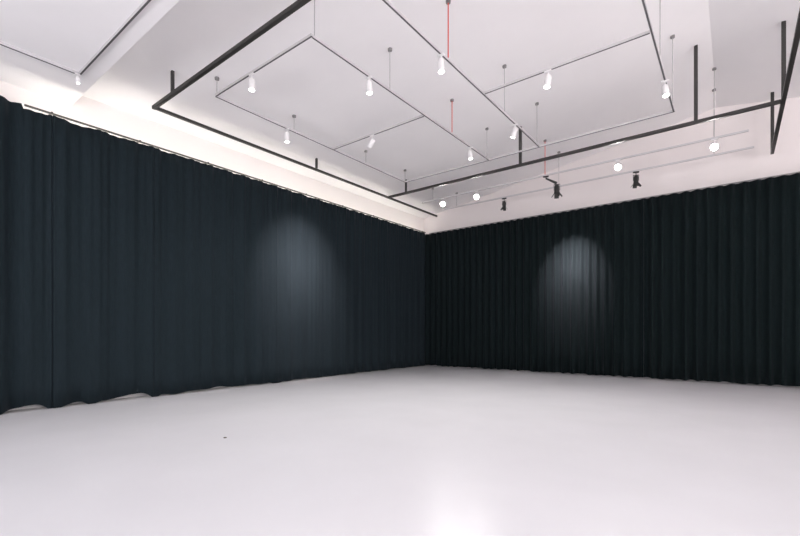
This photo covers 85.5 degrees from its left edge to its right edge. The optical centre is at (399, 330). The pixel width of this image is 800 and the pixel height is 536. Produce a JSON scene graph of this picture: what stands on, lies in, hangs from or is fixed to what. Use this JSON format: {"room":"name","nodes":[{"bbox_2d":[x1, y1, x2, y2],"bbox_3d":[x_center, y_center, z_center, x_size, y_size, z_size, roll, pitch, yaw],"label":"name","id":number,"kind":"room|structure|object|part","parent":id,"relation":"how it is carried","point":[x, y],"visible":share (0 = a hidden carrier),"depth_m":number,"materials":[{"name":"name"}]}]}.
{"room":"studio","nodes":[
{"label":"studio","id":0,"kind":"room"},
{"bbox_2d":[0,0,179,104],"bbox_3d":[-0.803,-4.120,-0.548,15.300,1.381,6.150,0,0,38],"label":"ceiling","id":1,"kind":"structure","parent":0,"point":[67,33],"depth_m":5.04,"materials":[{"name":"white paint"}]},
{"bbox_2d":[0,0,150,74],"bbox_3d":[-2.830,-3.412,2.791,5.892,0.036,2.952,0,0,38],"label":"track","id":2,"kind":"object","parent":1,"relation":"attached to","point":[144,4],"visible":1,"depth_m":5.22,"materials":[{"name":"grey metal"}]},
{"bbox_3d":[-5.155,-3.414,4.580,0.025,0.032,2.940,0,0,38],"label":"rail","id":3,"kind":"part","parent":2,"relation":"part of","materials":[{"name":"grey metal"}]},
{"bbox_2d":[75,73,79,83],"bbox_3d":[-4.249,-3.327,5.700,0.048,0.126,0.060,0,0,38],"label":"track spotlight","id":4,"kind":"object","parent":2,"relation":"attached to","point":[77,74],"visible":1,"depth_m":5.69,"materials":[{"name":"white metal"}]},
{"bbox_3d":[-1.922,-3.414,3.939,5.860,0.032,0.025,0,0,38],"label":"rail","id":5,"kind":"part","parent":2,"relation":"part of","materials":[{"name":"grey metal"}]},
{"bbox_2d":[0,81,423,231],"bbox_3d":[-4.045,-1.263,7.887,0.150,4.725,15.830,0,0,38],"label":"wall","id":6,"kind":"structure","parent":0,"point":[86,110],"depth_m":7.99,"materials":[{"name":"white paint"}]},
{"bbox_2d":[8,386,222,410],"bbox_3d":[-3.980,1.050,7.837,0.015,0.100,15.530,0,0,38],"label":"baseboard","id":7,"kind":"structure","parent":6,"relation":"attached to","point":[137,394],"depth_m":6.97,"materials":[{"name":"white"}]},
{"bbox_2d":[24,104,425,232],"bbox_3d":[-2.015,-3.083,10.134,0.314,0.038,10.509,0,0,38],"label":"rail","id":8,"kind":"object","parent":6,"relation":"attached to","point":[25,105],"visible":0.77,"depth_m":7.60,"materials":[{"name":"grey metal"}]},
{"bbox_2d":[0,95,51,414],"bbox_3d":[-6.475,-0.998,4.141,0.180,4.180,5.036,0,0,38],"label":"curtain","id":9,"kind":"object","parent":8,"relation":"hanging from","point":[25,134],"visible":1,"depth_m":5.88,"materials":[{"name":"grey fabric"}]},
{"bbox_2d":[52,115,153,407],"bbox_3d":[-4.523,-0.984,6.671,0.085,4.152,1.344,0,0,38],"label":"curtain","id":10,"kind":"object","parent":8,"relation":"hanging from","point":[103,182],"visible":1,"depth_m":6.58,"materials":[{"name":"grey fabric"}]},
{"bbox_2d":[154,147,275,396],"bbox_3d":[-3.368,-0.984,8.155,0.094,4.152,2.404,0,0,38],"label":"curtain","id":11,"kind":"object","parent":8,"relation":"hanging from","point":[215,228],"visible":1,"depth_m":7.97,"materials":[{"name":"grey fabric"}]},
{"bbox_2d":[276,186,424,382],"bbox_3d":[-0.920,-0.984,11.325,0.102,4.152,5.594,0,0,37],"label":"curtain","id":12,"kind":"object","parent":8,"relation":"hanging from","point":[350,284],"visible":1,"depth_m":10.65,"materials":[{"name":"grey fabric"}]},
{"bbox_2d":[0,365,799,535],"bbox_3d":[2.066,1.175,3.162,15.700,0.150,15.930,0,0,38],"label":"floor","id":13,"kind":"structure","parent":0,"point":[426,450],"depth_m":3.64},
{"bbox_2d":[82,0,799,218],"bbox_3d":[2.066,-4.306,3.162,15.600,1.409,15.830,0,0,38],"label":"ceiling","id":14,"kind":"structure","parent":0,"point":[327,96],"depth_m":7.25,"materials":[{"name":"white paint"}]},
{"bbox_2d":[215,0,674,182],"bbox_3d":[0.830,-4.170,6.848,5.566,1.172,4.862,0,0,38],"label":"track","id":15,"kind":"object","parent":14,"relation":"hanging from","point":[387,2],"visible":1,"depth_m":6.49,"materials":[{"name":"grey metal"}]},
{"bbox_2d":[248,72,254,91],"bbox_3d":[-2.066,-3.467,6.026,0.100,0.233,0.094,0,0,38],"label":"track spotlight","id":16,"kind":"object","parent":15,"relation":"hanging from","point":[251,87],"visible":1,"depth_m":6.00,"materials":[{"name":"white metal"}]},
{"bbox_3d":[-1.939,-3.604,5.931,2.196,0.032,0.025,0,0,38],"label":"rail","id":17,"kind":"part","parent":15,"relation":"part of","materials":[{"name":"grey metal"}]},
{"bbox_2d":[284,128,289,142],"bbox_3d":[-2.005,-3.467,7.673,0.100,0.233,0.097,0,0,38],"label":"track spotlight","id":18,"kind":"object","parent":15,"relation":"attached to","point":[286,134],"visible":1,"depth_m":7.64,"materials":[{"name":"white metal"}]},
{"bbox_3d":[-1.345,-3.604,8.527,0.025,0.032,4.834,0,0,38],"label":"rail","id":19,"kind":"part","parent":15,"relation":"part of","materials":[{"name":"grey metal"}]},
{"bbox_2d":[365,75,372,94],"bbox_3d":[-0.436,-3.467,6.103,0.104,0.234,0.090,0,0,38],"label":"track spotlight","id":20,"kind":"object","parent":15,"relation":"attached to","point":[369,91],"visible":1,"depth_m":6.08,"materials":[{"name":"white metal"}]},
{"bbox_2d":[367,135,374,148],"bbox_3d":[-0.529,-3.471,7.946,0.089,0.224,0.172,0,0,-44],"label":"track spotlight","id":21,"kind":"object","parent":15,"relation":"hanging from","point":[372,141],"visible":1,"depth_m":7.92,"materials":[{"name":"white metal"}]},
{"bbox_3d":[-0.452,-3.604,7.883,2.160,0.032,0.025,0,0,38],"label":"rail","id":22,"kind":"part","parent":15,"relation":"part of","materials":[{"name":"grey metal"}]},
{"bbox_3d":[0.395,-3.604,7.181,0.025,0.032,4.794,0,0,38],"label":"rail","id":23,"kind":"part","parent":15,"relation":"part of","materials":[{"name":"grey metal"}]},
{"bbox_2d":[437,53,444,73],"bbox_3d":[0.531,-3.467,5.604,0.104,0.234,0.091,0,0,38],"label":"track spotlight","id":24,"kind":"object","parent":15,"relation":"attached to","point":[441,68],"visible":1,"depth_m":5.58,"materials":[{"name":"white metal"}]},
{"bbox_3d":[1.236,-3.604,6.519,0.025,0.032,4.814,0,0,38],"label":"rail","id":25,"kind":"part","parent":15,"relation":"part of","materials":[{"name":"grey metal"}]},
{"bbox_2d":[467,146,472,159],"bbox_3d":[1.369,-3.466,8.432,0.110,0.234,0.092,0,0,38],"label":"track spotlight","id":26,"kind":"object","parent":15,"relation":"attached to","point":[470,156],"visible":1,"depth_m":8.40,"materials":[{"name":"white metal"}]},
{"bbox_2d":[510,123,517,138],"bbox_3d":[1.979,-3.465,7.502,0.128,0.237,0.100,0,0,38],"label":"track spotlight","id":27,"kind":"object","parent":15,"relation":"attached to","point":[514,131],"visible":1,"depth_m":7.47,"materials":[{"name":"white metal"}]},
{"bbox_3d":[2.321,-3.604,8.748,5.491,0.032,0.025,0,0,38],"label":"rail","id":28,"kind":"part","parent":15,"relation":"part of","materials":[{"name":"grey metal"}]},
{"bbox_2d":[543,69,551,88],"bbox_3d":[2.033,-3.466,5.953,0.106,0.235,0.108,0,0,38],"label":"track spotlight","id":29,"kind":"object","parent":15,"relation":"hanging from","point":[547,82],"visible":1,"depth_m":5.92,"materials":[{"name":"white metal"}]},
{"bbox_3d":[2.145,-3.604,5.876,2.185,0.032,0.025,0,0,38],"label":"rail","id":30,"kind":"part","parent":15,"relation":"part of","materials":[{"name":"grey metal"}]},
{"bbox_3d":[2.996,-3.604,5.158,0.025,0.032,4.814,0,0,38],"label":"rail","id":31,"kind":"part","parent":15,"relation":"part of","materials":[{"name":"grey metal"}]},
{"bbox_2d":[661,79,669,97],"bbox_3d":[3.797,-3.466,6.182,0.096,0.236,0.117,0,0,-8],"label":"track spotlight","id":32,"kind":"object","parent":15,"relation":"attached to","point":[665,89],"visible":1,"depth_m":6.16,"materials":[{"name":"white metal"}]},
{"bbox_2d":[152,0,799,216],"bbox_3d":[1.728,-4.131,7.622,7.824,1.315,8.227,0,0,38],"label":"frame","id":33,"kind":"object","parent":14,"relation":"hanging from","point":[785,77],"visible":0.96,"depth_m":7.14,"materials":[{"name":"grey paint"}]},
{"bbox_3d":[-3.362,-3.688,6.392,0.043,0.322,0.043,0,0,38],"label":"drop rod","id":34,"kind":"part","parent":33,"relation":"part of","materials":[{"name":"grey paint"}]},
{"bbox_3d":[-1.814,-3.641,9.392,0.043,0.228,0.043,0,0,38],"label":"drop rod","id":35,"kind":"part","parent":33,"relation":"part of","materials":[{"name":"grey paint"}]},
{"bbox_3d":[2.540,-3.921,9.122,0.054,0.787,0.054,0,0,38],"label":"drop rod","id":36,"kind":"part","parent":33,"relation":"part of","materials":[{"name":"grey paint"}]},
{"bbox_3d":[4.961,-4.158,7.250,0.054,1.261,0.054,0,0,38],"label":"drop rod","id":37,"kind":"part","parent":33,"relation":"part of","materials":[{"name":"grey paint"}]},
{"bbox_3d":[7.299,-4.105,8.476,0.054,1.156,0.054,0,0,38],"label":"drop rod","id":38,"kind":"part","parent":33,"relation":"part of","materials":[{"name":"grey paint"}]},
{"bbox_3d":[5.801,-4.105,6.537,0.054,1.156,0.054,0,0,38],"label":"drop rod","id":39,"kind":"part","parent":33,"relation":"part of","materials":[{"name":"grey paint"}]},
{"bbox_2d":[422,67,748,202],"bbox_3d":[3.372,-4.172,9.755,7.000,1.316,0.072,0,0,38],"label":"track","id":40,"kind":"object","parent":14,"relation":"hanging from","point":[714,68],"visible":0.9,"depth_m":8.86,"materials":[{"name":"grey metal"}]},
{"bbox_2d":[440,198,444,206],"bbox_3d":[1.133,-3.390,11.433,0.129,0.246,0.260,0,0,10],"label":"track spotlight","id":41,"kind":"object","parent":40,"relation":"attached to","point":[442,203],"visible":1,"depth_m":11.34,"materials":[{"name":"white metal"}]},
{"bbox_2d":[474,191,478,199],"bbox_3d":[1.921,-3.389,10.822,0.130,0.248,0.260,0,0,14],"label":"track spotlight","id":42,"kind":"object","parent":40,"relation":"attached to","point":[476,196],"visible":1,"depth_m":10.73,"materials":[{"name":"white metal"}]},
{"bbox_3d":[3.372,-3.534,9.755,7.000,0.032,0.018,0,0,38],"label":"rail","id":43,"kind":"part","parent":40,"relation":"part of","materials":[{"name":"grey metal"}]},
{"bbox_2d":[614,159,621,170],"bbox_3d":[4.465,-3.388,8.851,0.129,0.252,0.259,0,0,28],"label":"track spotlight","id":44,"kind":"object","parent":40,"relation":"attached to","point":[618,165],"visible":1,"depth_m":8.78,"materials":[{"name":"white metal"}]},
{"bbox_2d":[710,138,718,150],"bbox_3d":[5.726,-3.387,7.875,0.132,0.253,0.260,0,0,38],"label":"track spotlight","id":45,"kind":"object","parent":40,"relation":"attached to","point":[714,145],"visible":1,"depth_m":7.81,"materials":[{"name":"white metal"}]},
{"bbox_2d":[444,88,753,209],"bbox_3d":[4.010,-4.156,10.336,6.900,1.344,0.072,0,0,38],"label":"track","id":46,"kind":"object","parent":14,"relation":"hanging from","point":[751,147],"visible":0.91,"depth_m":9.70,"materials":[{"name":"grey metal"}]},
{"bbox_2d":[500,198,506,210],"bbox_3d":[2.729,-3.325,11.327,0.181,0.317,0.143,0,0,26],"label":"spotlight","id":47,"kind":"object","parent":46,"relation":"hanging from","point":[503,208],"visible":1,"depth_m":11.30,"materials":[{"name":"black metal"}]},
{"bbox_2d":[543,176,561,198],"bbox_3d":[3.449,-3.261,9.767,0.410,0.504,0.181,0,0,15],"label":"spotlight","id":48,"kind":"object","parent":46,"relation":"hanging from","point":[557,193],"visible":1,"depth_m":9.73,"materials":[{"name":"black metal"}]},
{"bbox_3d":[3.424,-3.394,9.774,0.260,0.181,0.060,0,0,15],"label":"arm","id":49,"kind":"part","parent":48,"relation":"part of","materials":[{"name":"black metal"}]},
{"bbox_3d":[4.010,-3.504,10.336,6.900,0.032,0.018,0,0,38],"label":"rail","id":50,"kind":"part","parent":46,"relation":"part of","materials":[{"name":"grey metal"}]},
{"bbox_2d":[630,171,641,187],"bbox_3d":[5.157,-3.313,9.449,0.203,0.342,0.159,0,0,9],"label":"spotlight","id":51,"kind":"object","parent":46,"relation":"hanging from","point":[636,183],"visible":1,"depth_m":9.43,"materials":[{"name":"black metal"}]},
{"bbox_2d":[424,97,799,233],"bbox_3d":[6.861,-1.855,9.364,15.300,5.911,0.150,0,0,38],"label":"wall","id":52,"kind":"structure","parent":0,"point":[757,162],"depth_m":9.89,"materials":[{"name":"paint"}]},
{"bbox_2d":[431,365,796,386],"bbox_3d":[6.819,1.050,9.293,15.280,0.100,0.015,0,0,38],"label":"baseboard","id":53,"kind":"structure","parent":52,"relation":"attached to","point":[431,365],"depth_m":10.19,"materials":[{"name":"white"}]},
{"bbox_2d":[429,172,799,233],"bbox_3d":[4.992,-3.051,10.544,10.100,0.022,0.270,0,0,38],"label":"rail","id":54,"kind":"object","parent":52,"relation":"attached to","point":[794,172],"visible":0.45,"depth_m":10.08,"materials":[{"name":"grey metal"}]},
{"bbox_2d":[425,218,524,370],"bbox_3d":[2.019,-0.979,12.690,3.436,4.117,0.143,0,0,38],"label":"curtain","id":55,"kind":"object","parent":54,"relation":"hanging from","point":[475,276],"visible":0.96,"depth_m":12.53,"materials":[{"name":"black fabric"}]},
{"bbox_2d":[525,198,643,376],"bbox_3d":[4.485,-0.979,10.776,2.794,4.117,0.134,0,0,38],"label":"curtain","id":56,"kind":"object","parent":54,"relation":"hanging from","point":[584,268],"visible":1,"depth_m":10.73,"materials":[{"name":"black fabric"}]},
{"bbox_2d":[644,173,799,386],"bbox_3d":[7.280,-0.979,8.629,4.244,4.117,0.167,0,0,38],"label":"curtain","id":57,"kind":"object","parent":54,"relation":"hanging from","point":[722,263],"visible":1,"depth_m":9.04,"materials":[{"name":"black fabric"}]}
]}

